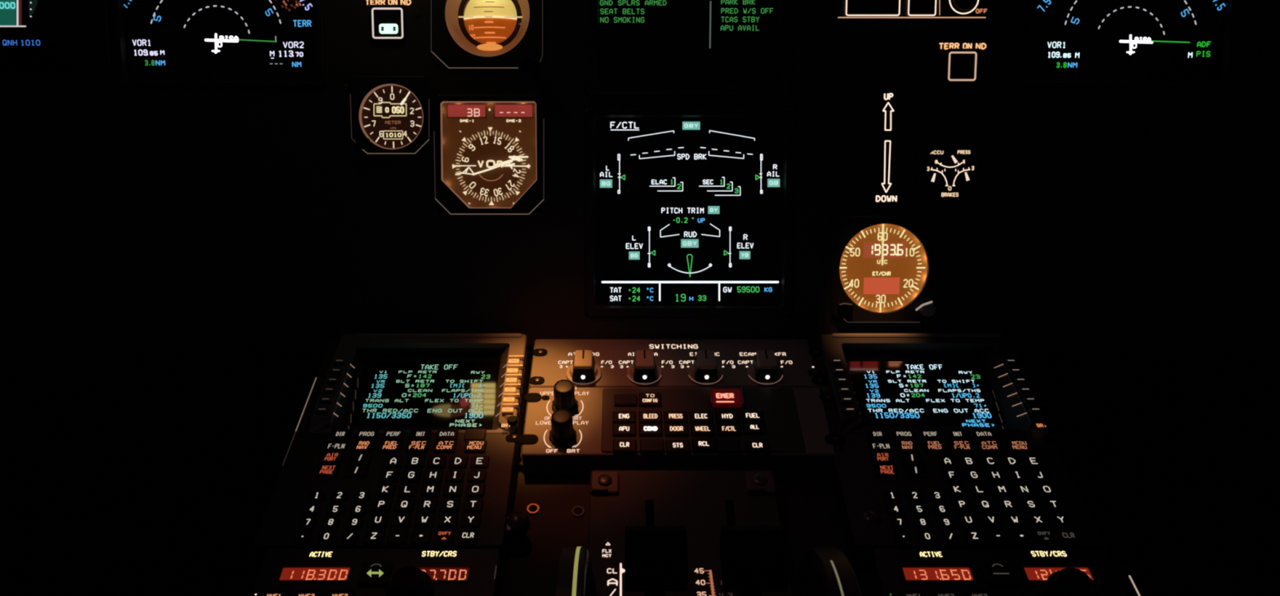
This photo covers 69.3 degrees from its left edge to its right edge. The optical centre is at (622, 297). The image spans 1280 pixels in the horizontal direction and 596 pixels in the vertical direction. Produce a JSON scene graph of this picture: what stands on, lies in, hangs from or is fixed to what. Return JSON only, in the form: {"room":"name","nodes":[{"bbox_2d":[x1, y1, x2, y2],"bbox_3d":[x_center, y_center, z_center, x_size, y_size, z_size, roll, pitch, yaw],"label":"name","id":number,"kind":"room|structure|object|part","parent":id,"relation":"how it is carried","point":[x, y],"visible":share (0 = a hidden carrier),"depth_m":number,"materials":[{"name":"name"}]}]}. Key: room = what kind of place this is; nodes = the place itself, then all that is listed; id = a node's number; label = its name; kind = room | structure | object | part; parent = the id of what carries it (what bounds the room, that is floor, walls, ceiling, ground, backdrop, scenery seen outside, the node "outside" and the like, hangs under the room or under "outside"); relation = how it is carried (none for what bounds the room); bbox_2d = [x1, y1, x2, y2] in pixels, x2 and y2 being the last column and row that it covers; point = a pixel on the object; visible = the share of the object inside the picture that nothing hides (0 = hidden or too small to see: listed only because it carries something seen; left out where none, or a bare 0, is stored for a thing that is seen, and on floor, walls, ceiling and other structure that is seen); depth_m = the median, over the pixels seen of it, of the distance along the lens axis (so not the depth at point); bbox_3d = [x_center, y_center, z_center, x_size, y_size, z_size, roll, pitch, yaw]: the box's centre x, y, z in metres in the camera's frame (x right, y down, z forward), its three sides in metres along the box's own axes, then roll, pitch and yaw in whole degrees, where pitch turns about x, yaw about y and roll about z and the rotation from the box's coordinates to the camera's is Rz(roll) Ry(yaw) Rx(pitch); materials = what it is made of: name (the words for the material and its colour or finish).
{"room":"control cabin","nodes":[
{"label":"control cabin","id":0,"kind":"room"},
{"bbox_2d":[0,57,1279,595],"bbox_3d":[0.000,-0.147,1.503,3.000,1.750,0.050,0,18,0],"label":"wall","id":1,"kind":"structure","parent":0,"point":[126,469],"depth_m":1.61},
{"label":"outside","id":2,"kind":"structure","parent":0,"visible":0},
{"bbox_2d":[430,0,542,72],"bbox_3d":[-0.114,-0.244,0.808,0.096,0.098,0.080,2,18,5],"label":"attitude indicator","id":3,"kind":"structure","parent":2,"point":[464,33],"depth_m":0.80,"materials":[{"name":"paint"}]},
{"bbox_2d":[431,51,518,68],"bbox_3d":[-0.126,-0.203,0.790,0.074,0.014,0.001,0,6,0],"label":"light","id":4,"kind":"object","parent":3,"relation":"attached to","point":[431,51],"depth_m":0.79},
{"bbox_3d":[-0.081,-0.197,0.785,0.012,0.012,0.012,0,6,0],"label":"cage knob","id":5,"kind":"part","parent":3,"relation":"part of","materials":[{"name":"black"}]},
{"bbox_3d":[0.000,1.048,0.577,3.000,0.050,2.450,0,18,0],"label":"floor","id":6,"kind":"structure","parent":0,"visible":0},
{"bbox_2d":[241,354,882,595],"bbox_3d":[0.032,0.516,0.767,0.589,0.843,0.431,0,18,0],"label":"pedestal","id":7,"kind":"object","parent":6,"relation":"on","point":[808,513],"depth_m":0.68,"materials":[{"name":"paint"}]},
{"bbox_2d":[250,548,502,595],"bbox_3d":[-0.165,0.202,0.617,0.161,0.055,0.078,0,18,0],"label":"radio tuner","id":8,"kind":"object","parent":7,"relation":"on","point":[282,571],"visible":1,"depth_m":0.62,"materials":[{"name":"black plastic"}]},
{"bbox_3d":[-0.140,0.189,0.606,0.031,0.018,0.031,0,38,0],"label":"tuning knob","id":9,"kind":"part","parent":8,"relation":"part of","materials":[{"name":"black plastic"}]},
{"bbox_2d":[253,333,529,565],"bbox_3d":[-0.171,0.110,0.735,0.184,0.104,0.216,0,18,0],"label":"flight management keypad unit","id":10,"kind":"object","parent":7,"relation":"on","point":[399,440],"visible":1,"depth_m":0.71,"materials":[{"name":"grey plastic"}]},
{"bbox_2d":[282,431,296,465],"bbox_3d":[-0.257,0.116,0.713,0.001,0.001,0.036,0,38,0],"label":"light","id":11,"kind":"object","parent":10,"relation":"attached to","point":[295,431],"depth_m":0.71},
{"bbox_2d":[295,377,316,431],"bbox_3d":[-0.257,0.086,0.752,0.001,0.001,0.062,0,38,0],"label":"light","id":12,"kind":"object","parent":10,"relation":"attached to","point":[316,377],"depth_m":0.75,"materials":[{"name":"white"}]},
{"bbox_3d":[-0.165,0.069,0.769,0.163,0.006,0.114,0,38,0],"label":"screen frame","id":13,"kind":"part","parent":10,"relation":"part of","materials":[{"name":"black plastic"}]},
{"bbox_3d":[-0.086,0.096,0.726,0.008,0.004,0.008,0,38,0],"label":"brightness knob","id":14,"kind":"part","parent":10,"relation":"part of","materials":[{"name":"black plastic"}]},
{"bbox_3d":[-0.076,0.167,0.668,0.020,0.027,0.023,-2,18,-7],"label":"release knob","id":15,"kind":"part","parent":7,"relation":"part of","materials":[{"name":"black plastic"}]},
{"bbox_3d":[-0.076,0.171,0.671,0.017,0.012,0.017,0,38,0],"label":"stem","id":16,"kind":"part","parent":7,"relation":"part of","materials":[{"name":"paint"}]},
{"bbox_2d":[526,502,539,514],"bbox_3d":[-0.067,0.159,0.696,0.010,0.005,0.010,-2,18,-6],"label":"fastener","id":17,"kind":"object","parent":7,"relation":"on","point":[532,508],"visible":1,"depth_m":0.69,"materials":[{"name":"gold metal"}]},
{"bbox_2d":[554,546,589,595],"bbox_3d":[-0.031,0.220,0.572,0.017,0.116,0.165,0,18,0],"label":"wheel","id":18,"kind":"object","parent":7,"relation":"on","point":[573,563],"visible":0.99,"depth_m":0.56,"materials":[{"name":"black plastic"}]},
{"bbox_2d":[571,505,584,517],"bbox_3d":[-0.033,0.160,0.694,0.010,0.005,0.010,-2,18,-6],"label":"fastener","id":19,"kind":"object","parent":7,"relation":"on","point":[576,511],"visible":1,"depth_m":0.69,"materials":[{"name":"black"}]},
{"bbox_2d":[0,0,1279,344],"bbox_3d":[0.000,-0.189,0.801,1.900,0.455,0.104,0,18,0],"label":"panel","id":20,"kind":"object","parent":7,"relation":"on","point":[128,215],"visible":0.98,"depth_m":0.81,"materials":[{"name":"paint"}]},
{"bbox_2d":[0,0,113,88],"bbox_3d":[-0.527,-0.270,0.795,0.177,0.178,0.057,0,18,0],"label":"display","id":21,"kind":"object","parent":20,"relation":"attached to","point":[44,43],"visible":0.99,"depth_m":0.79,"materials":[{"name":"glass"}]},
{"bbox_2d":[113,0,326,88],"bbox_3d":[-0.344,-0.270,0.795,0.177,0.178,0.057,0,18,0],"label":"display","id":22,"kind":"object","parent":20,"relation":"attached to","point":[160,43],"visible":1,"depth_m":0.79,"materials":[{"name":"glass"}]},
{"bbox_2d":[366,0,411,41],"bbox_3d":[-0.199,-0.237,0.788,0.039,0.034,0.009,0,18,0],"label":"switch","id":23,"kind":"object","parent":20,"relation":"attached to","point":[387,23],"visible":1,"depth_m":0.79,"materials":[{"name":"paint"}]},
{"bbox_2d":[349,75,429,154],"bbox_3d":[-0.202,-0.159,0.815,0.069,0.072,0.058,-1,18,-3],"label":"standby altimeter","id":24,"kind":"object","parent":20,"relation":"attached to","point":[389,114],"visible":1,"depth_m":0.80,"materials":[{"name":"paint"}]},
{"bbox_3d":[-0.221,-0.135,0.795,0.006,0.006,0.007,0,6,0],"label":"setting knob","id":25,"kind":"part","parent":24,"relation":"part of","materials":[{"name":"black plastic"}]},
{"bbox_2d":[350,93,429,142],"bbox_3d":[-0.200,-0.154,0.796,0.068,0.042,0.001,0,7,0],"label":"light","id":26,"kind":"object","parent":24,"relation":"attached to","point":[350,94],"depth_m":0.80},
{"bbox_2d":[362,139,429,154],"bbox_3d":[-0.196,-0.131,0.799,0.058,0.013,0.001,0,6,0],"label":"light","id":27,"kind":"object","parent":24,"relation":"attached to","point":[428,140],"depth_m":0.80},
{"bbox_3d":[-0.199,-0.159,0.820,0.062,0.062,0.038,0,6,0],"label":"casing","id":28,"kind":"part","parent":24,"relation":"part of","materials":[{"name":"black plastic"}]},
{"bbox_2d":[432,94,544,214],"bbox_3d":[-0.116,-0.127,0.825,0.096,0.109,0.072,0,18,0],"label":"indicator","id":29,"kind":"object","parent":20,"relation":"attached to","point":[489,149],"visible":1,"depth_m":0.81,"materials":[{"name":"glass"}]},
{"bbox_2d":[433,119,544,199],"bbox_3d":[-0.115,-0.120,0.800,0.095,0.069,0.001,0,7,0],"label":"dial","id":30,"kind":"object","parent":29,"relation":"attached to","point":[544,119],"depth_m":0.80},
{"bbox_2d":[435,198,543,214],"bbox_3d":[-0.116,-0.080,0.804,0.095,0.014,0.001,0,6,0],"label":"light","id":31,"kind":"object","parent":29,"relation":"attached to","point":[435,198],"depth_m":0.81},
{"bbox_2d":[585,0,793,94],"bbox_3d":[0.057,-0.265,0.795,0.178,0.178,0.057,0,18,0],"label":"display","id":32,"kind":"object","parent":20,"relation":"attached to","point":[633,46],"visible":1,"depth_m":0.79,"materials":[{"name":"glass"}]},
{"bbox_2d":[584,106,795,316],"bbox_3d":[0.058,-0.075,0.817,0.182,0.183,0.058,0,18,0],"label":"display","id":33,"kind":"object","parent":20,"relation":"attached to","point":[689,211],"visible":1,"depth_m":0.81,"materials":[{"name":"glass"}]},
{"bbox_2d":[831,215,940,322],"bbox_3d":[0.231,-0.028,0.830,0.098,0.097,0.065,0,18,0],"label":"clock","id":34,"kind":"object","parent":20,"relation":"attached to","point":[885,268],"visible":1,"depth_m":0.82,"materials":[{"name":"glass"}]},
{"bbox_3d":[0.196,0.010,0.812,0.013,0.013,0.006,0,7,0],"label":"push knob","id":35,"kind":"part","parent":34,"relation":"part of","materials":[{"name":"black plastic"}]},
{"bbox_2d":[843,318,919,322],"bbox_3d":[0.229,0.020,0.816,0.068,0.004,0.001,0,7,0],"label":"light","id":36,"kind":"object","parent":34,"relation":"attached to","point":[843,318],"depth_m":0.82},
{"bbox_3d":[0.268,0.010,0.812,0.013,0.013,0.006,0,7,0],"label":"push knob","id":37,"kind":"part","parent":34,"relation":"part of","materials":[{"name":"black plastic"}]},
{"bbox_2d":[871,88,902,206],"bbox_3d":[0.229,-0.130,0.801,0.024,0.099,0.021,0,18,0],"label":"placard","id":38,"kind":"object","parent":20,"relation":"attached to","point":[887,103],"visible":1,"depth_m":0.80,"materials":[{"name":"paint"}]},
{"bbox_2d":[835,0,989,20],"bbox_3d":[0.247,-0.256,0.784,0.130,0.040,0.014,0,18,0],"label":"control panel","id":39,"kind":"object","parent":20,"relation":"attached to","point":[845,10],"visible":1,"depth_m":0.79,"materials":[{"name":"paint"}]},
{"bbox_2d":[951,0,977,11],"bbox_3d":[0.290,-0.254,0.783,0.020,0.020,0.006,0,6,0],"label":"switch","id":40,"kind":"object","parent":39,"relation":"attached to","point":[957,5],"depth_m":0.78,"materials":[{"name":"black plastic"}]},
{"bbox_2d":[916,138,984,204],"bbox_3d":[0.285,-0.109,0.803,0.056,0.056,0.014,0,18,0],"label":"pressure gauge","id":41,"kind":"object","parent":20,"relation":"attached to","point":[950,171],"visible":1,"depth_m":0.80,"materials":[{"name":"paint"}]},
{"bbox_2d":[939,43,986,84],"bbox_3d":[0.291,-0.201,0.792,0.040,0.034,0.009,0,18,0],"label":"switch","id":42,"kind":"object","parent":20,"relation":"attached to","point":[962,66],"visible":1,"depth_m":0.79,"materials":[{"name":"paint"}]},
{"bbox_2d":[1022,0,1236,88],"bbox_3d":[0.433,-0.270,0.795,0.177,0.178,0.057,0,18,0],"label":"display","id":43,"kind":"object","parent":20,"relation":"attached to","point":[1068,43],"visible":1,"depth_m":0.79,"materials":[{"name":"glass"}]},
{"bbox_2d":[528,338,830,387],"bbox_3d":[0.049,0.062,0.798,0.254,0.047,0.066,0,18,0],"label":"panel","id":44,"kind":"object","parent":7,"relation":"attached to","point":[584,362],"visible":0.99,"depth_m":0.79,"materials":[{"name":"black"}]},
{"bbox_3d":[-0.033,0.061,0.778,0.030,0.006,0.030,0,38,0],"label":"selector knob","id":45,"kind":"part","parent":44,"relation":"part of","materials":[{"name":"black plastic"}]},
{"bbox_2d":[566,374,600,384],"bbox_3d":[-0.033,0.068,0.771,0.029,0.001,0.011,0,38,0],"label":"light","id":46,"kind":"object","parent":44,"relation":"on","point":[566,375],"depth_m":0.77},
{"bbox_3d":[-0.033,0.057,0.774,0.019,0.011,0.026,0,38,0],"label":"handle","id":47,"kind":"part","parent":44,"relation":"part of","materials":[{"name":"black plastic"}]},
{"bbox_3d":[0.018,0.061,0.778,0.030,0.006,0.030,0,38,0],"label":"selector knob","id":48,"kind":"part","parent":44,"relation":"part of","materials":[{"name":"black plastic"}]},
{"bbox_2d":[626,374,662,384],"bbox_3d":[0.018,0.068,0.771,0.029,0.001,0.011,0,38,0],"label":"light","id":49,"kind":"object","parent":44,"relation":"on","point":[627,375],"depth_m":0.77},
{"bbox_3d":[0.018,0.057,0.774,0.019,0.011,0.026,0,38,0],"label":"handle","id":50,"kind":"part","parent":44,"relation":"part of","materials":[{"name":"black plastic"}]},
{"bbox_3d":[0.070,0.061,0.778,0.030,0.006,0.030,0,38,0],"label":"selector knob","id":51,"kind":"part","parent":44,"relation":"part of","materials":[{"name":"black plastic"}]},
{"bbox_2d":[688,374,723,384],"bbox_3d":[0.070,0.068,0.771,0.029,0.001,0.011,0,38,0],"label":"light","id":52,"kind":"object","parent":44,"relation":"on","point":[688,375],"depth_m":0.77,"materials":[{"name":"white plastic"}]},
{"bbox_3d":[0.070,0.057,0.774,0.019,0.011,0.026,0,38,0],"label":"handle","id":53,"kind":"part","parent":44,"relation":"part of","materials":[{"name":"black plastic"}]},
{"bbox_3d":[0.120,0.061,0.778,0.030,0.006,0.030,0,38,0],"label":"selector knob","id":54,"kind":"part","parent":44,"relation":"part of","materials":[{"name":"black plastic"}]},
{"bbox_3d":[0.120,0.057,0.774,0.019,0.011,0.026,0,38,0],"label":"handle","id":55,"kind":"part","parent":44,"relation":"part of","materials":[{"name":"black plastic"}]},
{"bbox_2d":[748,374,782,384],"bbox_3d":[0.120,0.068,0.771,0.029,0.001,0.011,0,38,0],"label":"light","id":56,"kind":"object","parent":44,"relation":"on","point":[748,375],"depth_m":0.77,"materials":[{"name":"plastic"}]},
{"bbox_2d":[517,379,845,474],"bbox_3d":[0.047,0.098,0.742,0.257,0.064,0.080,0,18,0],"label":"control panel","id":57,"kind":"object","parent":7,"relation":"on","point":[569,429],"visible":1,"depth_m":0.72,"materials":[{"name":"grey"}]},
{"bbox_3d":[-0.047,0.091,0.709,0.013,0.002,0.013,0,38,0],"label":"knob","id":58,"kind":"part","parent":57,"relation":"part of","materials":[{"name":"black plastic"}]},
{"bbox_3d":[-0.047,0.099,0.716,0.021,0.023,0.021,0,38,0],"label":"dimmer knob","id":59,"kind":"part","parent":57,"relation":"part of","materials":[{"name":"black plastic"}]},
{"bbox_3d":[-0.047,0.070,0.735,0.013,0.002,0.013,0,38,0],"label":"knob","id":60,"kind":"part","parent":57,"relation":"part of","materials":[{"name":"black plastic"}]},
{"bbox_3d":[-0.047,0.079,0.742,0.021,0.023,0.021,0,38,0],"label":"dimmer knob","id":61,"kind":"part","parent":57,"relation":"part of","materials":[{"name":"black plastic"}]},
{"bbox_2d":[586,470,792,595],"bbox_3d":[0.044,0.171,0.626,0.137,0.116,0.176,0,18,0],"label":"thrust quadrant","id":62,"kind":"object","parent":7,"relation":"on","point":[651,532],"visible":1,"depth_m":0.64,"materials":[{"name":"grey"}]},
{"bbox_3d":[0.019,0.188,0.570,0.012,0.062,0.024,0,38,0],"label":"thrust lever","id":63,"kind":"part","parent":62,"relation":"part of","materials":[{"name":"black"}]},
{"bbox_3d":[0.077,0.188,0.570,0.012,0.062,0.024,0,38,0],"label":"thrust lever","id":64,"kind":"part","parent":62,"relation":"part of","materials":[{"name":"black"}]},
{"bbox_2d":[796,546,862,595],"bbox_3d":[0.131,0.220,0.572,0.017,0.116,0.165,0,18,0],"label":"wheel","id":65,"kind":"object","parent":7,"relation":"on","point":[822,571],"visible":1,"depth_m":0.57,"materials":[{"name":"black plastic"}]},
{"bbox_3d":[0.179,0.166,0.669,0.020,0.027,0.023,2,18,7],"label":"release knob","id":66,"kind":"part","parent":7,"relation":"part of","materials":[{"name":"black plastic"}]},
{"bbox_2d":[807,333,1105,566],"bbox_3d":[0.248,0.110,0.735,0.184,0.104,0.216,0,18,0],"label":"flight management keypad unit","id":67,"kind":"object","parent":7,"relation":"on","point":[948,437],"visible":0.99,"depth_m":0.71,"materials":[{"name":"grey plastic"}]},
{"bbox_3d":[0.254,0.069,0.769,0.163,0.006,0.114,0,38,0],"label":"screen frame","id":68,"kind":"part","parent":67,"relation":"part of","materials":[{"name":"black plastic"}]},
{"bbox_3d":[0.333,0.096,0.726,0.008,0.004,0.008,0,38,0],"label":"brightness knob","id":69,"kind":"part","parent":67,"relation":"part of","materials":[{"name":"plastic"}]},
{"bbox_2d":[867,548,1142,595],"bbox_3d":[0.258,0.202,0.617,0.169,0.054,0.079,0,18,0],"label":"radio tuner","id":70,"kind":"object","parent":7,"relation":"on","point":[891,571],"visible":1,"depth_m":0.62,"materials":[{"name":"black plastic"}]},
{"bbox_3d":[0.294,0.190,0.605,0.031,0.018,0.031,0,38,0],"label":"tuning knob","id":71,"kind":"part","parent":70,"relation":"part of","materials":[{"name":"black plastic"}]},
{"bbox_3d":[0.339,0.209,0.613,0.008,0.023,0.063,0,38,0],"label":"trim","id":72,"kind":"part","parent":70,"relation":"part of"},
{"bbox_2d":[1128,574,1140,595],"bbox_3d":[0.341,0.203,0.602,0.001,0.001,0.053,0,38,0],"label":"light","id":73,"kind":"object","parent":70,"relation":"on","point":[1135,586],"depth_m":0.62,"materials":[{"name":"white"}]}
]}

